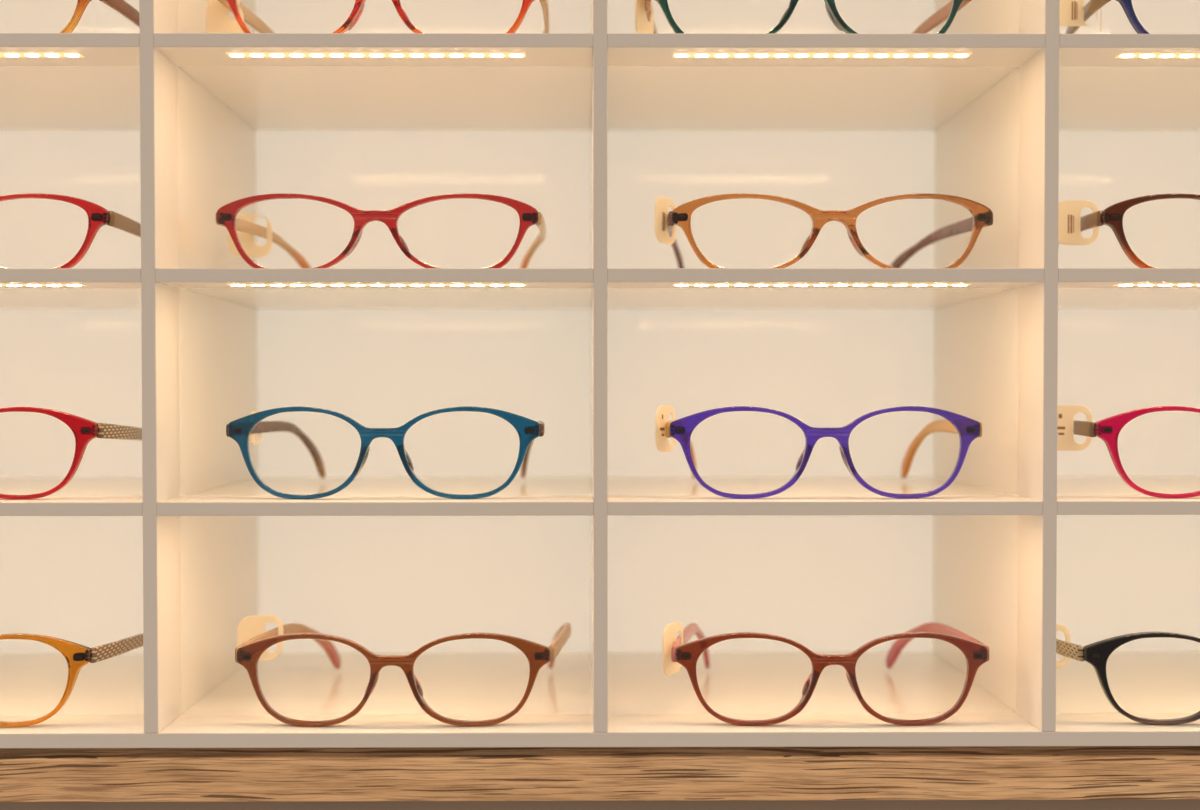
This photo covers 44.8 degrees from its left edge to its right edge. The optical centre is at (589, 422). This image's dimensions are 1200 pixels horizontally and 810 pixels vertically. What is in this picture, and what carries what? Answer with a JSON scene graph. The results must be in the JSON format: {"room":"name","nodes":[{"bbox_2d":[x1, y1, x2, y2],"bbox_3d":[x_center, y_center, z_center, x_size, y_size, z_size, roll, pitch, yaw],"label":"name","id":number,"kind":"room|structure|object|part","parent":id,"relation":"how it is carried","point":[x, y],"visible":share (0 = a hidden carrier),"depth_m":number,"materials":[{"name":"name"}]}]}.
{"room":"shop","nodes":[
{"label":"shop","id":0,"kind":"room"},
{"bbox_3d":[0.014,1.290,-0.906,6.000,0.050,3.900,0,1,0],"label":"floor","id":1,"kind":"structure","parent":0,"visible":0},
{"bbox_2d":[0,799,1199,809],"bbox_3d":[0.004,0.697,0.770,0.920,1.075,0.246,0,1,0],"label":"base cabinet","id":2,"kind":"object","parent":1,"relation":"on","point":[1184,804],"visible":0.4,"depth_m":0.64,"materials":[{"name":"brown paint"}]},
{"bbox_2d":[0,746,1199,801],"bbox_3d":[0.004,0.148,0.753,0.940,0.023,0.260,0,1,0],"label":"wooden plank","id":3,"kind":"object","parent":2,"relation":"on","point":[935,772],"visible":0.38,"depth_m":0.62,"materials":[{"name":"brown wood"}]},
{"bbox_2d":[0,0,1199,747],"bbox_3d":[0.004,-0.065,0.719,0.774,0.403,0.201,0,1,0],"label":"shelving unit","id":4,"kind":"object","parent":3,"relation":"on","point":[168,536],"visible":1,"depth_m":0.81,"materials":[{"name":"white laminate"}]},
{"bbox_2d":[0,193,140,267],"bbox_3d":[-0.287,-0.085,0.707,0.147,0.036,0.131,0,1,0],"label":"eyeglasses","id":5,"kind":"object","parent":4,"relation":"on","point":[99,216],"visible":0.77,"depth_m":0.65,"materials":[{"name":"red plastic"}]},
{"bbox_2d":[0,407,141,499],"bbox_3d":[-0.285,0.012,0.697,0.141,0.041,0.131,0,1,0],"label":"eyeglasses","id":6,"kind":"object","parent":4,"relation":"on","point":[84,430],"visible":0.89,"depth_m":0.64,"materials":[{"name":"red plastic"}]},
{"bbox_3d":[-0.285,0.013,0.637,0.137,0.041,0.011,0,1,0],"label":"frame","id":7,"kind":"part","parent":6,"relation":"part of","materials":[{"name":"red plastic"}]},
{"bbox_2d":[0,633,142,726],"bbox_3d":[-0.286,0.111,0.694,0.143,0.041,0.131,0,1,0],"label":"eyeglasses","id":8,"kind":"object","parent":4,"relation":"on","point":[76,655],"visible":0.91,"depth_m":0.64,"materials":[{"name":"orange plastic"}]},
{"bbox_3d":[-0.287,0.112,0.634,0.137,0.041,0.011,0,1,0],"label":"frame","id":9,"kind":"part","parent":8,"relation":"part of","materials":[{"name":"orange plastic"}]},
{"bbox_2d":[60,0,138,32],"bbox_3d":[-0.288,-0.184,0.700,0.148,0.036,0.131,0,1,0],"label":"eyeglasses","id":10,"kind":"object","parent":4,"relation":"on","point":[124,8],"visible":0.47,"depth_m":0.66,"materials":[{"name":"orange"}]},
{"bbox_3d":[-0.289,-0.183,0.640,0.144,0.036,0.012,0,1,0],"label":"frame","id":11,"kind":"part","parent":10,"relation":"part of","materials":[{"name":"orange plastic"}]},
{"bbox_2d":[216,193,545,267],"bbox_3d":[-0.095,-0.085,0.708,0.147,0.036,0.130,0,1,0],"label":"eyeglasses","id":12,"kind":"object","parent":4,"relation":"on","point":[226,215],"visible":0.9,"depth_m":0.65,"materials":[{"name":"red plastic"}]},
{"bbox_2d":[228,214,271,257],"bbox_3d":[-0.165,-0.091,0.708,0.021,0.021,0.001,0,1,-20],"label":"price tag","id":13,"kind":"object","parent":12,"relation":"attached to","point":[251,248],"visible":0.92,"depth_m":0.71,"materials":[{"name":"beige"}]},
{"bbox_2d":[218,0,548,32],"bbox_3d":[-0.093,-0.184,0.701,0.147,0.036,0.131,0,1,0],"label":"eyeglasses","id":14,"kind":"object","parent":4,"relation":"on","point":[250,18],"visible":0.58,"depth_m":0.64,"materials":[{"name":"orange"}]},
{"bbox_2d":[206,0,243,32],"bbox_3d":[-0.167,-0.186,0.665,0.001,0.027,0.021,1,1,38],"label":"price tag","id":15,"kind":"object","parent":14,"relation":"attached to","point":[218,20],"visible":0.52,"depth_m":0.66,"materials":[{"name":"beige"}]},
{"bbox_2d":[226,406,544,498],"bbox_3d":[-0.091,0.012,0.698,0.140,0.041,0.131,0,1,0],"label":"eyeglasses","id":16,"kind":"object","parent":4,"relation":"on","point":[239,430],"visible":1,"depth_m":0.64,"materials":[{"name":"blue plastic"}]},
{"bbox_2d":[249,411,261,444],"bbox_3d":[-0.155,0.002,0.676,0.001,0.016,0.014,0,1,9],"label":"price tag","id":17,"kind":"object","parent":16,"relation":"attached to","point":[252,436],"visible":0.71,"depth_m":0.67,"materials":[{"name":"beige"}]},
{"bbox_2d":[235,623,570,726],"bbox_3d":[-0.083,0.111,0.695,0.148,0.041,0.131,0,1,0],"label":"eyeglasses","id":18,"kind":"object","parent":4,"relation":"on","point":[248,654],"visible":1,"depth_m":0.64,"materials":[{"name":"brown plastic"}]},
{"bbox_2d":[237,615,282,659],"bbox_3d":[-0.155,0.101,0.683,0.021,0.021,0.001,0,1,-18],"label":"price tag","id":19,"kind":"object","parent":18,"relation":"attached to","point":[250,627],"visible":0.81,"depth_m":0.68,"materials":[{"name":"beige"}]},
{"bbox_2d":[645,0,971,33],"bbox_3d":[0.097,-0.185,0.702,0.146,0.036,0.131,0,1,0],"label":"eyeglasses","id":20,"kind":"object","parent":4,"relation":"on","point":[948,12],"visible":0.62,"depth_m":0.64,"materials":[{"name":"teal"}]},
{"bbox_2d":[635,0,653,32],"bbox_3d":[0.025,-0.187,0.667,0.001,0.025,0.021,0,1,24],"label":"price tag","id":21,"kind":"object","parent":20,"relation":"attached to","point":[642,25],"visible":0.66,"depth_m":0.66,"materials":[{"name":"beige"}]},
{"bbox_2d":[665,406,981,498],"bbox_3d":[0.103,0.012,0.699,0.140,0.041,0.131,0,1,0],"label":"eyeglasses","id":22,"kind":"object","parent":4,"relation":"on","point":[968,429],"visible":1,"depth_m":0.64,"materials":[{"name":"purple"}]},
{"bbox_2d":[655,405,674,451],"bbox_3d":[0.034,0.003,0.656,0.001,0.021,0.021,1,1,27],"label":"price tag","id":23,"kind":"object","parent":22,"relation":"attached to","point":[661,417],"visible":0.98,"depth_m":0.65,"materials":[{"name":"beige"}]},
{"bbox_2d":[671,622,988,725],"bbox_3d":[0.106,0.111,0.696,0.140,0.041,0.131,0,1,0],"label":"eyeglasses","id":24,"kind":"object","parent":4,"relation":"on","point":[976,653],"visible":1,"depth_m":0.64,"materials":[{"name":"brown plastic"}]},
{"bbox_2d":[662,621,682,675],"bbox_3d":[0.037,0.102,0.655,0.001,0.023,0.022,0,1,26],"label":"price tag","id":25,"kind":"object","parent":24,"relation":"attached to","point":[670,667],"visible":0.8,"depth_m":0.65,"materials":[{"name":"beige"}]},
{"bbox_2d":[667,193,992,267],"bbox_3d":[0.108,-0.085,0.709,0.146,0.036,0.131,0,1,0],"label":"eyeglasses","id":26,"kind":"object","parent":4,"relation":"on","point":[982,216],"visible":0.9,"depth_m":0.65,"materials":[{"name":"orange plastic"}]},
{"bbox_2d":[654,197,675,243],"bbox_3d":[0.035,-0.092,0.667,0.001,0.021,0.021,1,1,30],"label":"price tag","id":27,"kind":"object","parent":26,"relation":"attached to","point":[662,204],"visible":0.93,"depth_m":0.66,"materials":[{"name":"beige"}]},
{"bbox_2d":[1065,0,1149,33],"bbox_3d":[0.302,-0.185,0.703,0.146,0.036,0.131,0,1,0],"label":"eyeglasses","id":28,"kind":"object","parent":4,"relation":"on","point":[1092,6],"visible":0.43,"depth_m":0.65,"materials":[{"name":"blue plastic"}]},
{"bbox_2d":[1059,0,1101,33],"bbox_3d":[0.228,-0.189,0.678,0.021,0.022,0.001,0,1,-6],"label":"price tag","id":29,"kind":"object","parent":28,"relation":"attached to","point":[1071,11],"visible":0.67,"depth_m":0.68,"materials":[{"name":"beige"}]},
{"bbox_3d":[0.303,-0.184,0.643,0.144,0.036,0.012,0,1,0],"label":"frame","id":30,"kind":"part","parent":28,"relation":"part of","materials":[{"name":"blue plastic"}]},
{"bbox_2d":[1056,631,1199,724],"bbox_3d":[0.285,0.111,0.697,0.140,0.041,0.131,0,1,0],"label":"eyeglasses","id":31,"kind":"object","parent":4,"relation":"on","point":[1097,654],"visible":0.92,"depth_m":0.64,"materials":[{"name":"black plastic"}]},
{"bbox_2d":[1056,624,1070,668],"bbox_3d":[0.215,0.103,0.674,0.015,0.021,0.001,0,1,-6],"label":"price tag","id":32,"kind":"object","parent":31,"relation":"attached to","point":[1059,627],"visible":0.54,"depth_m":0.67,"materials":[{"name":"beige"}]},
{"bbox_2d":[1058,193,1199,267],"bbox_3d":[0.301,-0.086,0.710,0.146,0.036,0.131,0,1,0],"label":"eyeglasses","id":33,"kind":"object","parent":4,"relation":"on","point":[1111,216],"visible":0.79,"depth_m":0.65,"materials":[{"name":"brown plastic"}]},
{"bbox_2d":[1058,200,1098,244],"bbox_3d":[0.226,-0.093,0.676,0.021,0.021,0.001,0,1,0],"label":"price tag","id":34,"kind":"object","parent":33,"relation":"attached to","point":[1069,216],"visible":0.88,"depth_m":0.68,"materials":[{"name":"beige"}]},
{"bbox_3d":[0.302,-0.084,0.651,0.144,0.036,0.012,0,1,0],"label":"frame","id":35,"kind":"part","parent":33,"relation":"part of","materials":[{"name":"brown plastic"}]},
{"bbox_2d":[1074,406,1199,497],"bbox_3d":[0.291,0.012,0.700,0.140,0.041,0.131,0,1,0],"label":"eyeglasses","id":36,"kind":"object","parent":4,"relation":"on","point":[1108,429],"visible":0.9,"depth_m":0.64,"materials":[{"name":"pink"}]},
{"bbox_2d":[1057,405,1091,450],"bbox_3d":[0.219,0.002,0.665,0.021,0.021,0.001,0,1,0],"label":"price tag","id":37,"kind":"object","parent":36,"relation":"attached to","point":[1065,413],"visible":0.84,"depth_m":0.66,"materials":[{"name":"beige"}]}
]}

